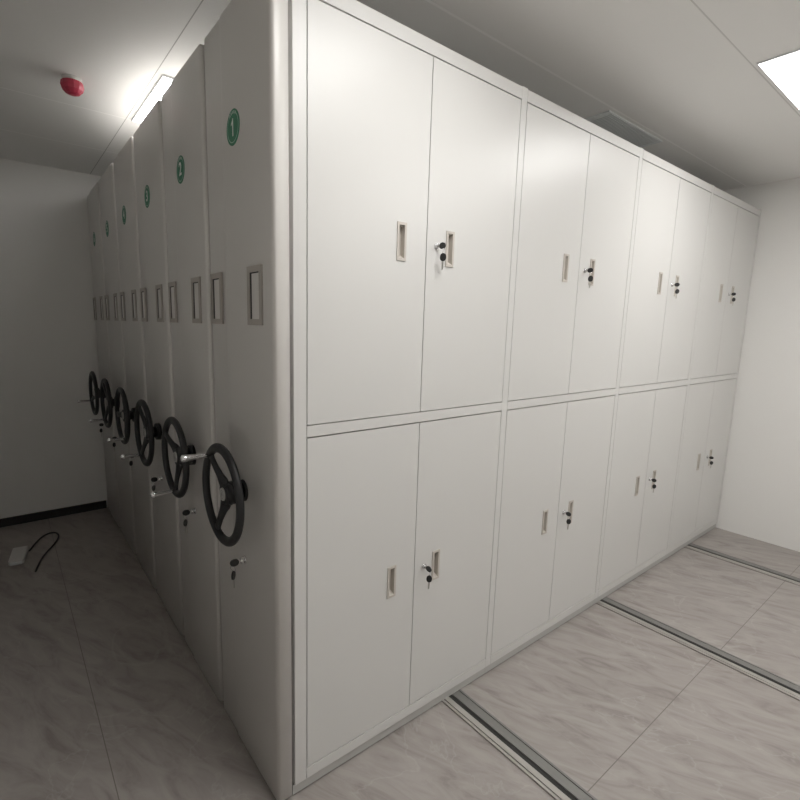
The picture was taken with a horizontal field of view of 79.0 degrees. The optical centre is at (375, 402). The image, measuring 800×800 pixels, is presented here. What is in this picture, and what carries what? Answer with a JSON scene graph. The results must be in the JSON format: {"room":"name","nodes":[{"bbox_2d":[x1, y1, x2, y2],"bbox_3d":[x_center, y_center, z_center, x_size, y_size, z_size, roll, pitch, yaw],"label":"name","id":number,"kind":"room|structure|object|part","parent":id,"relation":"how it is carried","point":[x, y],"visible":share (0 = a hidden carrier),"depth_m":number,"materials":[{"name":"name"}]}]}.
{"room":"archive storage room","nodes":[
{"label":"archive storage room","id":0,"kind":"room"},
{"bbox_2d":[0,158,107,518],"bbox_3d":[-1.130,-0.504,4.405,4.796,2.473,0.100,-6,11,-37],"label":"wall","id":1,"kind":"structure","parent":0,"point":[52,457],"depth_m":3.42,"materials":[{"name":"white paint"}]},
{"bbox_2d":[0,500,106,527],"bbox_3d":[-2.562,0.837,3.453,1.140,0.060,0.012,-6,11,-37],"label":"baseboard","id":2,"kind":"structure","parent":1,"relation":"attached to","point":[9,521],"depth_m":3.58,"materials":[{"name":"black"}]},
{"bbox_2d":[0,507,799,799],"bbox_3d":[0.497,1.142,2.486,4.996,0.100,5.535,-6,11,-37],"label":"floor","id":3,"kind":"structure","parent":0,"point":[103,696],"depth_m":1.92,"materials":[{"name":"tile"}]},
{"bbox_2d":[8,546,28,565],"bbox_3d":[-2.191,0.939,2.972,0.080,0.028,0.223,-4,10,-29],"label":"power adapter","id":4,"kind":"object","parent":3,"relation":"on","point":[18,555],"visible":1,"depth_m":2.95,"materials":[{"name":"white plastic"}]},
{"bbox_2d":[29,532,58,571],"bbox_3d":[-2.124,0.934,3.062,0.129,0.010,0.581,-2,10,-19],"label":"cable","id":5,"kind":"object","parent":3,"relation":"on","point":[33,545],"visible":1,"depth_m":3.13,"materials":[{"name":"black plastic"}]},
{"bbox_2d":[77,182,119,526],"bbox_3d":[-0.557,-0.425,4.479,3.795,2.307,0.491,-6,11,-37],"label":"shelving unit","id":6,"kind":"object","parent":3,"relation":"on","point":[93,201],"visible":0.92,"depth_m":3.37,"materials":[{"name":"grey metal"}]},
{"bbox_2d":[89,163,135,553],"bbox_3d":[-0.254,-0.356,4.091,3.795,2.307,0.491,-6,11,-37],"label":"shelving unit","id":7,"kind":"object","parent":3,"relation":"on","point":[106,183],"visible":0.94,"depth_m":2.98,"materials":[{"name":"grey metal"}]},
{"bbox_2d":[107,136,156,588],"bbox_3d":[0.049,-0.287,3.703,3.795,2.307,0.491,-6,11,-37],"label":"shelving unit","id":8,"kind":"object","parent":3,"relation":"on","point":[124,163],"visible":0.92,"depth_m":2.59,"materials":[{"name":"grey metal"}]},
{"bbox_2d":[120,100,184,634],"bbox_3d":[0.352,-0.218,3.315,3.795,2.307,0.491,-6,11,-37],"label":"shelving unit","id":9,"kind":"object","parent":3,"relation":"on","point":[148,138],"visible":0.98,"depth_m":2.20,"materials":[{"name":"grey metal"}]},
{"bbox_2d":[151,477,158,491],"bbox_3d":[-1.042,0.399,2.303,0.046,0.098,0.020,-6,11,-37],"label":"keys","id":10,"kind":"object","parent":9,"relation":"attached to","point":[154,479],"visible":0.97,"depth_m":2.29,"materials":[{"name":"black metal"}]},
{"bbox_2d":[150,44,223,701],"bbox_3d":[0.655,-0.150,2.927,3.795,2.307,0.491,-6,11,-37],"label":"shelving unit","id":11,"kind":"object","parent":3,"relation":"on","point":[184,125],"visible":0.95,"depth_m":1.81,"materials":[{"name":"white metal"}]},
{"bbox_2d":[182,510,190,532],"bbox_3d":[-0.739,0.468,1.915,0.046,0.098,0.020,-6,11,-37],"label":"keys","id":12,"kind":"object","parent":11,"relation":"attached to","point":[185,512],"visible":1,"depth_m":1.90,"materials":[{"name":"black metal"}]},
{"bbox_2d":[180,0,760,799],"bbox_3d":[0.961,-0.080,2.534,3.795,2.307,0.502,-6,11,-37],"label":"shelving unit","id":13,"kind":"object","parent":3,"relation":"on","point":[384,414],"visible":0.98,"depth_m":1.62,"materials":[{"name":"white metal"}]},
{"bbox_2d":[230,559,240,587],"bbox_3d":[-0.436,0.537,1.527,0.046,0.098,0.020,-6,11,-37],"label":"keys","id":14,"kind":"object","parent":13,"relation":"attached to","point":[234,562],"visible":1,"depth_m":1.52,"materials":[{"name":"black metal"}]},
{"bbox_3d":[-0.401,0.051,1.501,0.046,2.301,0.491,-6,11,-37],"label":"panel","id":15,"kind":"part","parent":13,"relation":"part of","materials":[{"name":"white metal"}]},
{"bbox_3d":[-0.040,0.605,1.578,0.425,1.059,0.019,-6,11,-37],"label":"door","id":16,"kind":"part","parent":13,"relation":"part of","materials":[{"name":"grey metal"}]},
{"bbox_3d":[-0.015,-0.485,1.404,0.425,1.072,0.019,-6,11,-37],"label":"door","id":17,"kind":"part","parent":13,"relation":"part of","materials":[{"name":"grey metal"}]},
{"bbox_3d":[0.049,0.604,1.642,0.036,0.112,0.018,-6,11,-37],"label":"recessed pull","id":18,"kind":"part","parent":13,"relation":"part of","materials":[{"name":"beige plastic"}]},
{"bbox_3d":[0.114,1.132,1.798,0.858,0.037,0.030,-6,11,-37],"label":"rail","id":19,"kind":"part","parent":13,"relation":"part of","materials":[{"name":"grey metal"}]},
{"bbox_3d":[0.074,-0.488,1.468,0.036,0.112,0.018,-6,11,-37],"label":"recessed pull","id":20,"kind":"part","parent":13,"relation":"part of","materials":[{"name":"beige plastic"}]},
{"bbox_3d":[0.139,0.046,1.624,0.858,0.032,0.030,-6,11,-37],"label":"rail","id":21,"kind":"part","parent":13,"relation":"part of","materials":[{"name":"grey metal"}]},
{"bbox_3d":[0.164,-1.054,1.449,0.858,0.039,0.030,-6,11,-37],"label":"rail","id":22,"kind":"part","parent":13,"relation":"part of","materials":[{"name":"grey metal"}]},
{"bbox_2d":[425,566,431,588],"bbox_3d":[0.182,0.616,1.717,0.017,0.085,0.040,-6,11,-37],"label":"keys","id":23,"kind":"object","parent":13,"relation":"attached to","point":[428,568],"visible":1,"depth_m":1.71,"materials":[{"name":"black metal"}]},
{"bbox_3d":[0.214,0.588,1.768,0.036,0.112,0.018,-6,11,-37],"label":"recessed pull","id":24,"kind":"part","parent":13,"relation":"part of","materials":[{"name":"beige plastic"}]},
{"bbox_2d":[439,242,445,269],"bbox_3d":[0.207,-0.466,1.544,0.017,0.085,0.040,-6,11,-37],"label":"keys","id":25,"kind":"object","parent":13,"relation":"attached to","point":[442,245],"visible":1,"depth_m":1.53,"materials":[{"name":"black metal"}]},
{"bbox_3d":[0.239,-0.504,1.594,0.036,0.112,0.018,-6,11,-37],"label":"recessed pull","id":26,"kind":"part","parent":13,"relation":"part of","materials":[{"name":"beige plastic"}]},
{"bbox_3d":[0.299,0.572,1.837,0.425,1.059,0.019,-6,11,-37],"label":"door","id":27,"kind":"part","parent":13,"relation":"part of","materials":[{"name":"grey metal"}]},
{"bbox_3d":[0.324,-0.519,1.663,0.425,1.072,0.019,-6,11,-37],"label":"door","id":28,"kind":"part","parent":13,"relation":"part of","materials":[{"name":"grey metal"}]},
{"bbox_3d":[0.666,0.536,2.117,0.425,1.059,0.019,-6,11,-37],"label":"door","id":29,"kind":"part","parent":13,"relation":"part of","materials":[{"name":"grey metal"}]},
{"bbox_3d":[0.821,1.062,2.337,0.858,0.037,0.030,-6,11,-37],"label":"rail","id":30,"kind":"part","parent":13,"relation":"part of","materials":[{"name":"grey metal"}]},
{"bbox_3d":[0.756,0.534,2.181,0.036,0.112,0.018,-6,11,-37],"label":"recessed pull","id":31,"kind":"part","parent":13,"relation":"part of","materials":[{"name":"beige plastic"}]},
{"bbox_3d":[0.691,-0.555,1.943,0.425,1.072,0.019,-6,11,-37],"label":"door","id":32,"kind":"part","parent":13,"relation":"part of","materials":[{"name":"grey metal"}]},
{"bbox_3d":[0.846,-0.024,2.163,0.858,0.032,0.030,-6,11,-37],"label":"rail","id":33,"kind":"part","parent":13,"relation":"part of","materials":[{"name":"grey metal"}]},
{"bbox_3d":[0.781,-0.558,2.007,0.036,0.112,0.018,-6,11,-37],"label":"recessed pull","id":34,"kind":"part","parent":13,"relation":"part of","materials":[{"name":"beige plastic"}]},
{"bbox_2d":[565,512,570,529],"bbox_3d":[0.889,0.546,2.256,0.017,0.085,0.040,-6,11,-37],"label":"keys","id":35,"kind":"object","parent":13,"relation":"attached to","point":[568,521],"visible":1,"depth_m":2.25,"materials":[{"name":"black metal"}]},
{"bbox_3d":[0.920,0.518,2.307,0.036,0.112,0.018,-6,11,-37],"label":"recessed pull","id":36,"kind":"part","parent":13,"relation":"part of","materials":[{"name":"beige plastic"}]},
{"bbox_3d":[1.006,0.502,2.376,0.425,1.059,0.019,-6,11,-37],"label":"door","id":37,"kind":"part","parent":13,"relation":"part of","materials":[{"name":"grey metal"}]},
{"bbox_3d":[0.871,-1.124,1.988,0.858,0.039,0.030,-6,11,-37],"label":"rail","id":38,"kind":"part","parent":13,"relation":"part of","materials":[{"name":"grey metal"}]},
{"bbox_2d":[587,268,592,287],"bbox_3d":[0.913,-0.536,2.083,0.017,0.085,0.040,-6,11,-37],"label":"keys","id":39,"kind":"object","parent":13,"relation":"attached to","point":[590,270],"visible":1,"depth_m":2.07,"materials":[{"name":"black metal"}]},
{"bbox_3d":[0.946,-0.574,2.133,0.036,0.112,0.018,-6,11,-37],"label":"recessed pull","id":40,"kind":"part","parent":13,"relation":"part of","materials":[{"name":"beige plastic"}]},
{"bbox_3d":[1.030,-0.588,2.202,0.425,1.072,0.019,-6,11,-37],"label":"door","id":41,"kind":"part","parent":13,"relation":"part of","materials":[{"name":"grey metal"}]},
{"bbox_3d":[1.373,0.466,2.656,0.425,1.059,0.019,-6,11,-37],"label":"door","id":42,"kind":"part","parent":13,"relation":"part of","materials":[{"name":"grey metal"}]},
{"bbox_3d":[1.527,0.993,2.876,0.858,0.037,0.030,-6,11,-37],"label":"rail","id":43,"kind":"part","parent":13,"relation":"part of","materials":[{"name":"grey metal"}]},
{"bbox_3d":[1.462,0.464,2.721,0.036,0.112,0.018,-6,11,-37],"label":"recessed pull","id":44,"kind":"part","parent":13,"relation":"part of","materials":[{"name":"beige plastic"}]},
{"bbox_3d":[1.398,-0.625,2.482,0.425,1.072,0.019,-6,11,-37],"label":"door","id":45,"kind":"part","parent":13,"relation":"part of","materials":[{"name":"grey metal"}]},
{"bbox_3d":[1.552,-0.094,2.703,0.858,0.032,0.030,-6,11,-37],"label":"rail","id":46,"kind":"part","parent":13,"relation":"part of","materials":[{"name":"grey metal"}]},
{"bbox_2d":[651,479,656,492],"bbox_3d":[1.595,0.476,2.795,0.017,0.085,0.040,-6,11,-37],"label":"keys","id":47,"kind":"object","parent":13,"relation":"attached to","point":[653,480],"visible":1,"depth_m":2.79,"materials":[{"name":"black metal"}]},
{"bbox_3d":[1.627,0.448,2.846,0.036,0.112,0.018,-6,11,-37],"label":"recessed pull","id":48,"kind":"part","parent":13,"relation":"part of","materials":[{"name":"beige plastic"}]},
{"bbox_3d":[1.487,-0.627,2.546,0.036,0.112,0.018,-6,11,-37],"label":"recessed pull","id":49,"kind":"part","parent":13,"relation":"part of","materials":[{"name":"beige plastic"}]},
{"bbox_3d":[1.712,0.432,2.915,0.425,1.059,0.019,-6,11,-37],"label":"door","id":50,"kind":"part","parent":13,"relation":"part of","materials":[{"name":"grey metal"}]},
{"bbox_3d":[1.652,-0.644,2.672,0.036,0.112,0.018,-6,11,-37],"label":"recessed pull","id":51,"kind":"part","parent":13,"relation":"part of","materials":[{"name":"beige plastic"}]},
{"bbox_2d":[674,283,679,297],"bbox_3d":[1.620,-0.606,2.623,0.017,0.085,0.040,-6,11,-37],"label":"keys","id":52,"kind":"object","parent":13,"relation":"attached to","point":[675,284],"visible":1,"depth_m":2.61,"materials":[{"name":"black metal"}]},
{"bbox_3d":[1.577,-1.194,2.527,0.858,0.039,0.030,-6,11,-37],"label":"rail","id":53,"kind":"part","parent":13,"relation":"part of","materials":[{"name":"grey metal"}]},
{"bbox_3d":[1.737,-0.658,2.741,0.425,1.072,0.019,-6,11,-37],"label":"door","id":54,"kind":"part","parent":13,"relation":"part of","materials":[{"name":"grey metal"}]},
{"bbox_3d":[2.076,0.396,3.192,0.416,1.059,0.019,-6,11,-37],"label":"door","id":55,"kind":"part","parent":13,"relation":"part of","materials":[{"name":"grey metal"}]},
{"bbox_3d":[2.227,0.923,3.410,0.840,0.037,0.030,-6,11,-37],"label":"rail","id":56,"kind":"part","parent":13,"relation":"part of","materials":[{"name":"grey metal"}]},
{"bbox_3d":[2.162,0.395,3.254,0.036,0.112,0.018,-6,11,-37],"label":"recessed pull","id":57,"kind":"part","parent":13,"relation":"part of","materials":[{"name":"beige plastic"}]},
{"bbox_3d":[2.326,0.379,3.380,0.036,0.112,0.018,-6,11,-37],"label":"recessed pull","id":58,"kind":"part","parent":13,"relation":"part of","materials":[{"name":"beige plastic"}]},
{"bbox_3d":[2.252,-0.163,3.236,0.840,0.032,0.030,-6,11,-37],"label":"rail","id":59,"kind":"part","parent":13,"relation":"part of","materials":[{"name":"grey metal"}]},
{"bbox_3d":[2.101,-0.694,3.019,0.416,1.072,0.019,-6,11,-37],"label":"door","id":60,"kind":"part","parent":13,"relation":"part of","materials":[{"name":"grey metal"}]},
{"bbox_3d":[2.408,0.363,3.446,0.416,1.059,0.019,-6,11,-37],"label":"door","id":61,"kind":"part","parent":13,"relation":"part of","materials":[{"name":"grey metal"}]},
{"bbox_3d":[2.187,-0.697,3.080,0.036,0.112,0.018,-6,11,-37],"label":"recessed pull","id":62,"kind":"part","parent":13,"relation":"part of","materials":[{"name":"beige plastic"}]},
{"bbox_3d":[2.351,-0.713,3.206,0.036,0.112,0.018,-6,11,-37],"label":"recessed pull","id":63,"kind":"part","parent":13,"relation":"part of","materials":[{"name":"beige plastic"}]},
{"bbox_2d":[731,293,735,305],"bbox_3d":[2.319,-0.675,3.156,0.017,0.085,0.040,-6,11,-37],"label":"keys","id":64,"kind":"object","parent":13,"relation":"attached to","point":[732,294],"visible":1,"depth_m":3.15,"materials":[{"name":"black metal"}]},
{"bbox_3d":[2.277,-1.263,3.061,0.840,0.039,0.030,-6,11,-37],"label":"rail","id":65,"kind":"part","parent":13,"relation":"part of","materials":[{"name":"grey metal"}]},
{"bbox_3d":[2.433,-0.727,3.272,0.416,1.072,0.019,-6,11,-37],"label":"door","id":66,"kind":"part","parent":13,"relation":"part of","materials":[{"name":"grey metal"}]},
{"bbox_2d":[442,689,597,799],"bbox_3d":[0.116,1.129,2.180,0.104,0.006,5.285,-6,11,-37],"label":"rail","id":67,"kind":"object","parent":3,"relation":"on","point":[543,772],"visible":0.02,"depth_m":1.69,"materials":[{"name":"grey metal"}]},
{"bbox_2d":[596,597,799,700],"bbox_3d":[1.048,1.036,2.891,0.104,0.006,5.285,-6,11,-37],"label":"rail","id":68,"kind":"object","parent":3,"relation":"on","point":[785,686],"visible":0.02,"depth_m":2.25,"materials":[{"name":"grey metal"}]},
{"bbox_2d":[685,543,799,585],"bbox_3d":[1.980,0.944,3.602,0.104,0.006,5.285,-6,11,-37],"label":"rail","id":69,"kind":"object","parent":3,"relation":"on","point":[719,555],"visible":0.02,"depth_m":3.10,"materials":[{"name":"grey metal"}]},
{"bbox_2d":[0,0,799,190],"bbox_3d":[0.555,-1.398,2.081,4.996,0.100,5.535,-6,11,-37],"label":"ceiling","id":70,"kind":"structure","parent":0,"point":[686,73],"depth_m":1.88,"materials":[{"name":"white paint"}]},
{"bbox_2d":[60,74,83,96],"bbox_3d":[-1.300,-1.356,2.078,0.089,0.066,0.089,-6,11,-37],"label":"fire alarm","id":71,"kind":"object","parent":70,"relation":"attached to","point":[72,85],"visible":1,"depth_m":2.05,"materials":[{"name":"red plastic"}]},
{"bbox_2d":[131,74,173,122],"bbox_3d":[-0.834,-1.431,2.435,0.600,0.008,0.600,-6,11,-37],"label":"recessed light","id":72,"kind":"object","parent":70,"relation":"in","point":[164,81],"visible":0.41,"depth_m":2.22,"materials":[{"name":"white plastic"}]},
{"bbox_2d":[585,110,661,146],"bbox_3d":[1.141,-1.421,2.653,0.570,0.008,0.570,-6,11,-37],"label":"ceiling vent","id":73,"kind":"object","parent":70,"relation":"in","point":[609,121],"visible":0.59,"depth_m":2.45,"materials":[{"name":"white metal"}]},
{"bbox_2d":[757,48,799,109],"bbox_3d":[1.863,-1.266,1.780,0.600,0.008,0.600,-6,11,-37],"label":"recessed light","id":74,"kind":"object","parent":70,"relation":"in","point":[783,70],"visible":1,"depth_m":1.89,"materials":[{"name":"white plastic"}]},
{"bbox_2d":[716,177,799,551],"bbox_3d":[2.466,-0.320,3.764,0.100,2.473,5.335,-6,11,-37],"label":"wall","id":75,"kind":"structure","parent":0,"point":[760,499],"depth_m":3.35,"materials":[{"name":"white paint"}]}
]}

